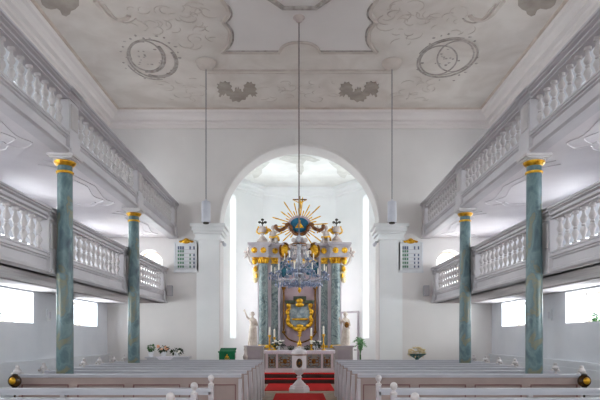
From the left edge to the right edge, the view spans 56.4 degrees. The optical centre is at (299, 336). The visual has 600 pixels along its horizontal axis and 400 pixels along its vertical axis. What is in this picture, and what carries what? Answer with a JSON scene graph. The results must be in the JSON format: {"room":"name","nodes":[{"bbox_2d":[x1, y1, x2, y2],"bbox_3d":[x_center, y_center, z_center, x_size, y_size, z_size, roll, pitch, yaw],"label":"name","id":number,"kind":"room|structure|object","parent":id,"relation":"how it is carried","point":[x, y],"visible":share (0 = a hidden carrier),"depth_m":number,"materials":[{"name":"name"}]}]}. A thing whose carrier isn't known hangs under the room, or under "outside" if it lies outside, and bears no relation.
{"room":"church","nodes":[
{"label":"church","id":0,"kind":"room"},
{"bbox_2d":[8,374,21,396],"bbox_3d":[-4.500,1.065,8.850,0.199,0.970,0.200,0,0,45],"label":"globe lamp","id":1,"kind":"object","parent":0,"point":[14,380],"visible":0.98,"depth_m":8.79,"materials":[{"name":"brown metal"}]},
{"bbox_2d":[0,47,106,362],"bbox_3d":[-6.270,-2.680,7.900,0.600,8.460,20.600,0,0,0],"label":"wall","id":2,"kind":"structure","parent":0,"point":[30,336],"depth_m":12.71,"materials":[{"name":"paint"}]},
{"bbox_2d":[0,291,12,321],"bbox_3d":[-6.470,-0.650,11.715,0.060,0.680,1.710,0,0,0],"label":"window","id":3,"kind":"structure","parent":2,"relation":"in","point":[1,292],"depth_m":12.51,"materials":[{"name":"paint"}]},
{"bbox_2d":[0,354,109,396],"bbox_3d":[-5.925,1.035,7.500,0.090,1.030,19.800,0,0,0],"label":"baseboard","id":4,"kind":"structure","parent":2,"relation":"attached to","point":[32,366],"depth_m":12.42,"materials":[{"name":"paint"}]},
{"bbox_2d":[74,302,80,325],"bbox_3d":[-6.470,-0.650,15.670,0.060,0.680,1.700,0,0,0],"label":"window","id":5,"kind":"structure","parent":2,"relation":"in","point":[78,304],"depth_m":16.46,"materials":[{"name":"glass"}]},
{"bbox_2d":[0,181,167,303],"bbox_3d":[-5.025,-1.587,7.500,1.890,1.115,19.800,0,0,0],"label":"gallery","id":6,"kind":"object","parent":2,"relation":"attached to","point":[25,266],"visible":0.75,"depth_m":10.59,"materials":[{"name":"white wood"}]},
{"bbox_2d":[0,8,178,238],"bbox_3d":[-4.860,-3.598,7.500,2.220,1.095,19.800,0,0,0],"label":"gallery","id":7,"kind":"object","parent":2,"relation":"attached to","point":[28,132],"visible":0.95,"depth_m":10.21,"materials":[{"name":"paint"}]},
{"bbox_2d":[223,189,262,359],"bbox_3d":[-2.503,-2.410,23.138,0.450,7.920,3.030,0,0,38],"label":"wall","id":8,"kind":"structure","parent":0,"point":[244,210],"depth_m":22.85,"materials":[{"name":"paint"}]},
{"bbox_2d":[236,179,362,197],"bbox_3d":[0.000,-6.170,21.090,6.200,0.399,5.820,0,0,0],"label":"trim","id":9,"kind":"structure","parent":8,"relation":"attached to","point":[246,186],"depth_m":23.71,"materials":[{"name":"paint"}]},
{"bbox_2d":[35,0,563,107],"bbox_3d":[0.000,-7.035,7.750,13.140,0.350,20.900,0,0,0],"label":"ceiling","id":10,"kind":"structure","parent":0,"point":[143,53],"depth_m":13.39,"materials":[{"name":"paint"}]},
{"bbox_2d":[196,57,215,223],"bbox_3d":[-2.349,-4.875,14.070,0.510,4.070,0.510,0,0,0],"label":"pendant lamp","id":11,"kind":"object","parent":10,"relation":"hanging from","point":[203,63],"visible":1,"depth_m":13.97,"materials":[{"name":"paint"}]},
{"bbox_2d":[268,14,328,288],"bbox_3d":[-0.011,-3.992,12.100,1.315,5.836,1.309,0,0,0],"label":"chandelier","id":12,"kind":"object","parent":10,"relation":"hanging from","point":[299,272],"visible":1,"depth_m":12.07,"materials":[{"name":"clear glass"}]},
{"bbox_2d":[382,57,401,223],"bbox_3d":[2.324,-4.875,14.070,0.510,4.070,0.510,0,0,0],"label":"pendant lamp","id":13,"kind":"object","parent":10,"relation":"hanging from","point":[391,63],"visible":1,"depth_m":13.97,"materials":[{"name":"paint"}]},
{"bbox_2d":[107,129,491,362],"bbox_3d":[0.000,-2.680,17.790,11.940,8.460,0.780,0,0,0],"label":"wall","id":14,"kind":"structure","parent":0,"point":[404,166],"depth_m":17.40,"materials":[{"name":"paint"}]},
{"bbox_2d":[141,251,161,281],"bbox_3d":[-4.660,-2.030,17.750,0.800,1.360,0.060,0,0,0],"label":"window","id":15,"kind":"structure","parent":14,"relation":"in","point":[151,252],"depth_m":17.72,"materials":[{"name":"glass"}]},
{"bbox_2d":[167,285,172,295],"bbox_3d":[-4.008,-1.429,17.316,0.160,0.320,0.168,0,0,0],"label":"wall speaker","id":16,"kind":"object","parent":14,"relation":"attached to","point":[169,287],"visible":1,"depth_m":17.23,"materials":[{"name":"paint"}]},
{"bbox_2d":[167,286,171,294],"bbox_3d":[-4.008,-1.429,17.236,0.140,0.280,0.008,0,0,0],"label":"grille","id":17,"kind":"object","parent":16,"relation":"attached to","point":[169,288],"depth_m":17.23,"materials":[{"name":"paint"}]},
{"bbox_2d":[174,238,198,272],"bbox_3d":[-3.511,-2.529,17.361,0.780,1.067,0.078,0,0,0],"label":"hymn board","id":18,"kind":"object","parent":14,"relation":"attached to","point":[185,251],"visible":1,"depth_m":17.37,"materials":[{"name":"paint"}]},
{"bbox_2d":[190,223,228,359],"bbox_3d":[-2.821,-0.970,17.665,1.082,5.040,1.030,0,0,0],"label":"pilaster","id":19,"kind":"object","parent":14,"relation":"attached to","point":[208,236],"depth_m":17.35,"materials":[{"name":"paint"}]},
{"bbox_2d":[215,136,383,222],"bbox_3d":[0.000,-4.840,17.360,5.250,2.740,0.120,0,0,0],"label":"trim","id":20,"kind":"structure","parent":14,"relation":"attached to","point":[303,142],"depth_m":17.36,"materials":[{"name":"paint"}]},
{"bbox_2d":[370,223,408,359],"bbox_3d":[2.821,-0.970,17.665,1.082,5.040,1.030,0,0,0],"label":"pilaster","id":21,"kind":"object","parent":14,"relation":"attached to","point":[389,235],"depth_m":17.35,"materials":[{"name":"paint"}]},
{"bbox_2d":[398,238,422,272],"bbox_3d":[3.449,-2.529,17.361,0.780,1.067,0.078,0,0,0],"label":"hymn board","id":22,"kind":"object","parent":14,"relation":"attached to","point":[412,250],"visible":1,"depth_m":17.37,"materials":[{"name":"paint"}]},
{"bbox_2d":[423,285,428,295],"bbox_3d":[3.915,-1.429,17.316,0.160,0.320,0.168,0,0,0],"label":"wall speaker","id":23,"kind":"object","parent":14,"relation":"attached to","point":[425,287],"visible":1,"depth_m":17.23,"materials":[{"name":"paint"}]},
{"bbox_2d":[424,286,428,294],"bbox_3d":[3.915,-1.429,17.236,0.140,0.280,0.008,0,0,0],"label":"grille","id":24,"kind":"object","parent":23,"relation":"attached to","point":[426,288],"depth_m":17.23,"materials":[{"name":"paint"}]},
{"bbox_2d":[437,251,457,281],"bbox_3d":[4.660,-2.030,17.750,0.800,1.360,0.060,0,0,0],"label":"window","id":25,"kind":"structure","parent":14,"relation":"in","point":[446,252],"depth_m":17.72,"materials":[{"name":"glass"}]},
{"bbox_2d":[244,154,354,186],"bbox_3d":[0.000,-6.489,21.340,7.200,0.262,6.320,0,0,0],"label":"ceiling","id":26,"kind":"structure","parent":0,"point":[315,171],"depth_m":21.82,"materials":[{"name":"paint"}]},
{"bbox_2d":[263,198,335,243],"bbox_3d":[0.000,-2.410,24.225,3.600,7.920,0.450,0,0,0],"label":"wall","id":27,"kind":"structure","parent":0,"point":[272,207],"depth_m":24.00,"materials":[{"name":"paint"}]},
{"bbox_2d":[264,371,334,383],"bbox_3d":[0.000,1.411,20.575,5.800,0.281,4.050,0,0,0],"label":"steps","id":28,"kind":"structure","parent":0,"point":[266,375],"depth_m":19.10,"materials":[{"name":"red carpet"}]},
{"bbox_2d":[243,346,247,359],"bbox_3d":[-1.974,0.800,20.400,0.200,0.940,0.195,0,0,0],"label":"pedestal","id":29,"kind":"object","parent":28,"relation":"on","point":[245,357],"visible":0.58,"depth_m":20.36,"materials":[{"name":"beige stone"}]},
{"bbox_2d":[243,309,257,345],"bbox_3d":[-1.806,-0.364,20.901,0.475,1.364,0.350,0,0,-40],"label":"statue","id":30,"kind":"object","parent":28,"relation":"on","point":[252,338],"visible":1,"depth_m":20.86,"materials":[{"name":"stone"}]},
{"bbox_2d":[245,345,265,370],"bbox_3d":[-1.668,0.794,20.900,0.760,0.952,0.700,0,0,0],"label":"plinth","id":31,"kind":"object","parent":28,"relation":"on","point":[253,352],"visible":0.57,"depth_m":20.58,"materials":[{"name":"beige stone"}]},
{"bbox_2d":[243,197,355,369],"bbox_3d":[0.001,-2.062,21.755,4.341,6.665,1.190,0,0,0],"label":"altar retable","id":32,"kind":"object","parent":28,"relation":"on","point":[291,312],"visible":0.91,"depth_m":21.51,"materials":[{"name":"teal stone"}]},
{"bbox_2d":[280,262,292,277],"bbox_3d":[-0.511,-2.605,21.650,0.595,0.609,0.138,0,0,0],"label":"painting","id":33,"kind":"object","parent":32,"relation":"hanging from","point":[283,270],"depth_m":21.61,"materials":[{"name":"paint"}]},
{"bbox_2d":[286,299,312,326],"bbox_3d":[0.006,-0.858,21.650,1.079,1.334,0.080,0,0,0],"label":"picture frame","id":34,"kind":"object","parent":32,"relation":"attached to","point":[297,315],"depth_m":21.65,"materials":[{"name":"gold metal"}]},
{"bbox_2d":[289,301,309,326],"bbox_3d":[0.006,-0.862,21.668,0.842,1.068,0.035,0,0,0],"label":"painting","id":35,"kind":"object","parent":32,"relation":"attached to","point":[298,315],"depth_m":21.65},
{"bbox_2d":[306,262,318,277],"bbox_3d":[0.519,-2.605,21.650,0.595,0.609,0.138,0,0,0],"label":"drapery","id":36,"kind":"object","parent":32,"relation":"hanging from","point":[317,263],"depth_m":21.60,"materials":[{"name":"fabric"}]},
{"bbox_2d":[265,378,333,379],"bbox_3d":[0.000,1.403,18.810,2.800,0.014,0.560,0,0,0],"label":"carpet","id":37,"kind":"object","parent":28,"relation":"on","point":[265,378],"visible":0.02,"depth_m":18.68,"materials":[{"name":"red carpet"}]},
{"bbox_2d":[264,372,334,373],"bbox_3d":[0.000,1.263,19.590,2.800,0.014,1.020,0,0,0],"label":"carpet","id":38,"kind":"object","parent":28,"relation":"on","point":[264,372],"visible":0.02,"depth_m":19.27,"materials":[{"name":"red carpet"}]},
{"bbox_2d":[265,353,333,372],"bbox_3d":[0.000,0.874,20.175,2.500,0.767,0.850,0,0,0],"label":"altar","id":39,"kind":"object","parent":38,"relation":"on","point":[275,363],"visible":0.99,"depth_m":19.79,"materials":[{"name":"white stone"}]},
{"bbox_2d":[264,350,334,353],"bbox_3d":[0.000,0.535,20.136,2.520,0.120,0.828,0,0,0],"label":"altar cloth","id":40,"kind":"object","parent":39,"relation":"on","point":[265,351],"visible":0.75,"depth_m":19.72,"materials":[{"name":"white fabric"}]},
{"bbox_2d":[267,327,271,349],"bbox_3d":[-1.073,0.052,20.100,0.170,0.843,0.170,0,0,0],"label":"candlestick","id":41,"kind":"object","parent":40,"relation":"on","point":[269,335],"visible":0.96,"depth_m":20.07,"materials":[{"name":"metal"}]},
{"bbox_2d":[271,340,285,349],"bbox_3d":[-0.755,0.305,20.030,0.595,0.411,0.433,0,0,0],"label":"bouquet","id":42,"kind":"object","parent":40,"relation":"on","point":[279,346],"visible":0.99,"depth_m":20.00,"materials":[{"name":"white plant"}]},
{"bbox_2d":[293,333,305,349],"bbox_3d":[0.000,0.164,20.200,0.440,0.620,0.200,0,0,0],"label":"cross","id":43,"kind":"object","parent":40,"relation":"on","point":[299,343],"visible":0.84,"depth_m":20.15,"materials":[{"name":"gold metal"}]},
{"bbox_2d":[310,328,312,349],"bbox_3d":[0.423,0.070,20.100,0.170,0.807,0.170,0,0,0],"label":"candlestick","id":44,"kind":"object","parent":40,"relation":"on","point":[311,336],"visible":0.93,"depth_m":20.07,"materials":[{"name":"metal"}]},
{"bbox_2d":[310,340,320,349],"bbox_3d":[0.559,0.305,20.033,0.434,0.417,0.458,0,0,-32],"label":"bouquet","id":45,"kind":"object","parent":40,"relation":"on","point":[315,347],"visible":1,"depth_m":20.01,"materials":[{"name":"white plant"}]},
{"bbox_2d":[321,326,325,349],"bbox_3d":[0.861,0.035,20.100,0.170,0.879,0.170,0,0,0],"label":"candlestick","id":46,"kind":"object","parent":40,"relation":"on","point":[323,334],"visible":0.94,"depth_m":20.07,"materials":[{"name":"metal"}]},
{"bbox_2d":[332,345,353,371],"bbox_3d":[1.631,0.794,20.900,0.760,0.952,0.700,0,0,0],"label":"plinth","id":47,"kind":"object","parent":28,"relation":"on","point":[341,352],"visible":0.61,"depth_m":20.60,"materials":[{"name":"beige stone"}]},
{"bbox_2d":[338,312,350,345],"bbox_3d":[1.676,-0.318,20.925,0.465,1.271,0.390,0,0,0],"label":"statue","id":48,"kind":"object","parent":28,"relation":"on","point":[345,339],"visible":1,"depth_m":20.85,"materials":[{"name":"stone"}]},
{"bbox_2d":[353,337,366,359],"bbox_3d":[2.170,0.634,20.239,0.579,1.272,0.532,0,0,0],"label":"potted palm","id":49,"kind":"object","parent":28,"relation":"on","point":[360,343],"visible":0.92,"depth_m":20.22,"materials":[{"name":"green plant"}]},
{"bbox_2d":[262,385,336,399],"bbox_3d":[0.000,1.650,7.750,13.140,0.200,20.900,0,0,0],"label":"floor","id":50,"kind":"structure","parent":0,"point":[269,395],"depth_m":15.36,"materials":[{"name":"stone"}]},
{"bbox_2d":[47,153,82,373],"bbox_3d":[-3.970,-0.751,9.480,0.430,4.602,0.430,0,0,0],"label":"column","id":51,"kind":"structure","parent":50,"relation":"on","point":[65,163],"depth_m":9.37,"materials":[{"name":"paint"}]},
{"bbox_2d":[0,382,197,399],"bbox_3d":[-3.108,0.979,5.205,4.384,1.142,0.410,0,0,0],"label":"pew","id":52,"kind":"object","parent":50,"relation":"on","point":[194,395],"visible":1,"depth_m":5.01,"materials":[{"name":"paint"}]},
{"bbox_2d":[0,375,213,399],"bbox_3d":[-3.108,0.979,6.175,4.384,1.142,0.410,0,0,0],"label":"pew","id":53,"kind":"object","parent":50,"relation":"on","point":[209,391],"visible":1,"depth_m":5.98,"materials":[{"name":"paint"}]},
{"bbox_2d":[11,365,243,399],"bbox_3d":[-2.783,1.002,9.128,3.706,1.095,0.404,0,0,0],"label":"pew","id":54,"kind":"object","parent":50,"relation":"on","point":[226,386],"visible":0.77,"depth_m":8.98,"materials":[{"name":"paint"}]},
{"bbox_2d":[122,208,144,362],"bbox_3d":[-3.970,-0.751,13.420,0.430,4.602,0.430,0,0,0],"label":"column","id":55,"kind":"structure","parent":50,"relation":"on","point":[133,214],"depth_m":13.30,"materials":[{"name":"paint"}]},
{"bbox_2d":[38,363,248,399],"bbox_3d":[-2.783,1.002,10.058,3.706,1.095,0.404,0,0,0],"label":"pew","id":56,"kind":"object","parent":50,"relation":"on","point":[43,367],"visible":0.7,"depth_m":9.90,"materials":[{"name":"paint"}]},
{"bbox_2d":[74,367,252,399],"bbox_3d":[-2.783,1.002,10.988,3.706,1.095,0.404,0,0,0],"label":"pew","id":57,"kind":"object","parent":50,"relation":"on","point":[249,374],"visible":0.03,"depth_m":10.83,"materials":[{"name":"paint"}]},
{"bbox_2d":[79,359,256,399],"bbox_3d":[-2.783,1.002,11.918,3.706,1.095,0.404,0,0,0],"label":"pew","id":58,"kind":"object","parent":50,"relation":"on","point":[84,363],"visible":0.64,"depth_m":11.76,"materials":[{"name":"paint"}]},
{"bbox_2d":[145,356,191,359],"bbox_3d":[-3.860,1.065,16.500,1.267,0.970,0.500,0,0,0],"label":"table","id":59,"kind":"object","parent":50,"relation":"on","point":[148,357],"visible":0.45,"depth_m":16.30,"materials":[{"name":"paint"}]},
{"bbox_2d":[147,344,155,356],"bbox_3d":[-4.365,0.390,16.500,0.271,0.381,0.273,0,0,0],"label":"potted plant","id":60,"kind":"object","parent":59,"relation":"on","point":[150,349],"visible":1,"depth_m":16.47,"materials":[{"name":"green plant"}]},
{"bbox_2d":[156,356,175,359],"bbox_3d":[-3.904,0.676,16.465,0.540,0.208,0.470,0,0,0],"label":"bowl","id":61,"kind":"object","parent":59,"relation":"on","point":[158,357],"visible":0.66,"depth_m":16.23,"materials":[{"name":"white ceramic"}]},
{"bbox_2d":[157,345,169,355],"bbox_3d":[-4.007,0.400,16.506,0.396,0.344,0.363,0,0,0],"label":"bouquet","id":62,"kind":"object","parent":61,"relation":"on","point":[162,352],"visible":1,"depth_m":16.43,"materials":[{"name":"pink plant"}]},
{"bbox_2d":[170,348,183,356],"bbox_3d":[-3.623,0.442,16.485,0.452,0.275,0.383,0,0,0],"label":"bouquet","id":63,"kind":"object","parent":59,"relation":"on","point":[175,351],"visible":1,"depth_m":16.45,"materials":[{"name":"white plant"}]},
{"bbox_2d":[166,392,174,399],"bbox_3d":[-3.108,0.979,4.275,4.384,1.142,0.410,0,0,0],"label":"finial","id":64,"kind":"object","parent":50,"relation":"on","point":[170,396],"visible":1,"depth_m":4.09,"materials":[{"name":"paint"}]},
{"bbox_2d":[95,357,259,399],"bbox_3d":[-2.783,1.002,12.848,3.706,1.095,0.404,0,0,0],"label":"pew","id":65,"kind":"object","parent":50,"relation":"on","point":[99,360],"visible":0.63,"depth_m":12.69,"materials":[{"name":"paint"}]},
{"bbox_2d":[109,356,261,399],"bbox_3d":[-2.783,1.002,13.778,3.706,1.095,0.404,0,0,0],"label":"pew","id":66,"kind":"object","parent":50,"relation":"on","point":[113,359],"visible":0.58,"depth_m":13.62,"materials":[{"name":"paint"}]},
{"bbox_2d":[121,354,264,396],"bbox_3d":[-2.783,1.002,14.708,3.706,1.095,0.404,0,0,0],"label":"pew","id":67,"kind":"object","parent":50,"relation":"on","point":[125,356],"visible":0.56,"depth_m":14.53,"materials":[{"name":"paint"}]},
{"bbox_2d":[218,348,236,359],"bbox_3d":[-2.107,0.938,16.473,0.520,1.225,0.415,0,0,0],"label":"lectern","id":68,"kind":"object","parent":50,"relation":"on","point":[224,353],"visible":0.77,"depth_m":16.28,"materials":[{"name":"fabric"}]},
{"bbox_2d":[289,346,309,392],"bbox_3d":[-0.006,0.900,15.800,0.573,1.300,0.573,0,0,0],"label":"baptismal font","id":69,"kind":"object","parent":50,"relation":"on","point":[299,355],"visible":1,"depth_m":15.64,"materials":[{"name":"white stone"}]},
{"bbox_2d":[292,353,306,370],"bbox_3d":[-0.006,0.695,15.800,0.434,0.510,0.434,0,0,0],"label":"bowl","id":70,"kind":"object","parent":69,"relation":"on","point":[299,359],"depth_m":15.63,"materials":[{"name":"white stone"}]},
{"bbox_2d":[265,383,333,390],"bbox_3d":[0.000,1.542,17.315,2.040,0.015,2.430,0,0,0],"label":"carpet","id":71,"kind":"object","parent":50,"relation":"on","point":[271,386],"visible":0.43,"depth_m":17.36,"materials":[{"name":"red carpet"}]},
{"bbox_2d":[273,393,325,399],"bbox_3d":[0.000,1.542,8.250,1.300,0.015,14.100,0,0,0],"label":"carpet runner","id":72,"kind":"object","parent":50,"relation":"on","point":[278,396],"visible":1,"depth_m":14.45,"materials":[{"name":"red carpet"}]},
{"bbox_2d":[334,354,476,396],"bbox_3d":[2.785,1.002,14.708,3.710,1.095,0.404,0,0,0],"label":"pew","id":73,"kind":"object","parent":50,"relation":"on","point":[473,356],"visible":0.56,"depth_m":14.53,"materials":[{"name":"paint"}]},
{"bbox_2d":[337,356,488,399],"bbox_3d":[2.785,1.002,13.778,3.710,1.095,0.404,0,0,0],"label":"pew","id":74,"kind":"object","parent":50,"relation":"on","point":[485,359],"visible":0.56,"depth_m":13.62,"materials":[{"name":"paint"}]},
{"bbox_2d":[410,392,419,399],"bbox_3d":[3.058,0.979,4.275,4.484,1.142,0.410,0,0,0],"label":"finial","id":75,"kind":"object","parent":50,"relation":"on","point":[414,396],"visible":1,"depth_m":4.09,"materials":[{"name":"paint"}]},
{"bbox_2d":[339,357,502,399],"bbox_3d":[2.785,1.002,12.848,3.710,1.095,0.404,0,0,0],"label":"pew","id":76,"kind":"object","parent":50,"relation":"on","point":[499,361],"visible":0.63,"depth_m":12.69,"materials":[{"name":"paint"}]},
{"bbox_2d":[342,359,518,399],"bbox_3d":[2.785,1.002,11.918,3.710,1.095,0.404,0,0,0],"label":"pew","id":77,"kind":"object","parent":50,"relation":"on","point":[514,363],"visible":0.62,"depth_m":11.76,"materials":[{"name":"paint"}]},
{"bbox_2d":[346,367,524,399],"bbox_3d":[2.785,1.002,10.988,3.710,1.095,0.404,0,0,0],"label":"pew","id":78,"kind":"object","parent":50,"relation":"on","point":[349,374],"visible":0.07,"depth_m":10.83,"materials":[{"name":"paint"}]},
{"bbox_2d":[350,363,559,399],"bbox_3d":[2.785,1.002,10.058,3.710,1.095,0.404,0,0,0],"label":"pew","id":79,"kind":"object","parent":50,"relation":"on","point":[555,368],"visible":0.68,"depth_m":9.90,"materials":[{"name":"paint"}]},
{"bbox_2d":[454,208,476,362],"bbox_3d":[3.970,-0.751,13.420,0.430,4.602,0.430,0,0,0],"label":"column","id":80,"kind":"structure","parent":50,"relation":"on","point":[464,214],"depth_m":13.30,"materials":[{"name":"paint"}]},
{"bbox_2d":[355,365,586,399],"bbox_3d":[2.785,1.002,9.128,3.710,1.095,0.404,0,0,0],"label":"pew","id":81,"kind":"object","parent":50,"relation":"on","point":[366,385],"visible":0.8,"depth_m":8.98,"materials":[{"name":"paint"}]},
{"bbox_2d":[375,375,599,399],"bbox_3d":[3.058,0.979,6.175,4.484,1.142,0.410,0,0,0],"label":"pew","id":82,"kind":"object","parent":50,"relation":"on","point":[529,392],"visible":1,"depth_m":5.98,"materials":[{"name":"paint"}]},
{"bbox_2d":[390,382,599,399],"bbox_3d":[3.058,0.979,5.205,4.484,1.142,0.410,0,0,0],"label":"pew","id":83,"kind":"object","parent":50,"relation":"on","point":[393,395],"visible":1,"depth_m":5.01,"materials":[{"name":"paint"}]},
{"bbox_2d":[516,153,551,373],"bbox_3d":[3.970,-0.751,9.480,0.430,4.602,0.430,0,0,0],"label":"column","id":84,"kind":"structure","parent":50,"relation":"on","point":[533,163],"depth_m":9.37,"materials":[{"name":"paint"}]},
{"bbox_2d":[577,374,590,396],"bbox_3d":[4.500,1.065,8.850,0.199,0.970,0.200,0,0,45],"label":"globe lamp","id":85,"kind":"object","parent":50,"relation":"on","point":[584,380],"visible":0.97,"depth_m":8.79,"materials":[{"name":"brown metal"}]},
{"bbox_3d":[3.483,1.138,16.600,0.460,0.824,0.460,0,0,0],"label":"plant stand","id":86,"kind":"object","parent":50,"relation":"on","visible":0},
{"bbox_2d":[407,347,425,359],"bbox_3d":[3.485,0.505,16.600,0.615,0.442,0.566,0,0,0],"label":"flower bowl","id":87,"kind":"object","parent":86,"relation":"on","point":[417,356],"visible":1,"depth_m":16.50,"materials":[{"name":"beige plant"}]},
{"bbox_2d":[336,189,374,359],"bbox_3d":[2.503,-2.410,23.138,0.450,7.920,3.030,0,0,-38],"label":"wall","id":88,"kind":"structure","parent":0,"point":[354,210],"depth_m":22.88,"materials":[{"name":"paint"}]},
{"bbox_2d":[341,311,358,359],"bbox_3d":[2.074,0.240,23.267,0.070,2.620,1.100,0,0,-38],"label":"door","id":89,"kind":"structure","parent":88,"relation":"in","point":[353,316],"depth_m":23.04,"materials":[{"name":"white wood"}]},
{"bbox_2d":[492,47,599,362],"bbox_3d":[6.270,-2.680,7.900,0.600,8.460,20.600,0,0,0],"label":"wall","id":90,"kind":"structure","parent":0,"point":[568,336],"depth_m":12.71,"materials":[{"name":"paint"}]},
{"bbox_2d":[0,0,599,128],"bbox_3d":[0.000,-6.689,7.500,11.940,0.439,19.800,0,0,0],"label":"trim","id":91,"kind":"structure","parent":90,"relation":"attached to","point":[23,13],"depth_m":16.94,"materials":[{"name":"paint"}]},
{"bbox_2d":[420,7,599,238],"bbox_3d":[4.860,-3.598,7.500,2.220,1.095,19.800,0,0,0],"label":"gallery","id":92,"kind":"object","parent":90,"relation":"attached to","point":[570,132],"visible":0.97,"depth_m":10.29,"materials":[{"name":"paint"}]},
{"bbox_2d":[431,180,599,303],"bbox_3d":[5.025,-1.587,7.500,1.890,1.115,19.800,0,0,0],"label":"gallery","id":93,"kind":"object","parent":90,"relation":"attached to","point":[576,265],"visible":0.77,"depth_m":10.58,"materials":[{"name":"white wood"}]},
{"bbox_2d":[518,302,524,325],"bbox_3d":[6.470,-0.650,15.670,0.060,0.680,1.700,0,0,0],"label":"window","id":94,"kind":"structure","parent":90,"relation":"in","point":[519,304],"depth_m":16.46,"materials":[{"name":"glass"}]},
{"bbox_2d":[489,354,599,396],"bbox_3d":[5.925,1.035,7.500,0.090,1.030,19.800,0,0,0],"label":"baseboard","id":95,"kind":"structure","parent":90,"relation":"attached to","point":[565,366],"depth_m":12.39,"materials":[{"name":"paint"}]},
{"bbox_2d":[548,309,552,320],"bbox_3d":[5.945,-0.520,13.300,0.050,0.260,0.180,0,0,0],"label":"switch box","id":96,"kind":"object","parent":90,"relation":"attached to","point":[550,312],"visible":1,"depth_m":13.23,"materials":[{"name":"paint"}]},
{"bbox_2d":[586,291,599,321],"bbox_3d":[6.470,-0.650,11.715,0.060,0.680,1.710,0,0,0],"label":"window","id":97,"kind":"structure","parent":90,"relation":"in","point":[595,292],"depth_m":12.51,"materials":[{"name":"glass"}]},
{"bbox_2d":[590,313,599,321],"bbox_3d":[6.207,-0.333,11.457,0.513,0.457,0.570,0,0,36],"label":"potted plant","id":98,"kind":"object","parent":90,"relation":"on","point":[595,315],"visible":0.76,"depth_m":11.50,"materials":[{"name":"green plant"}]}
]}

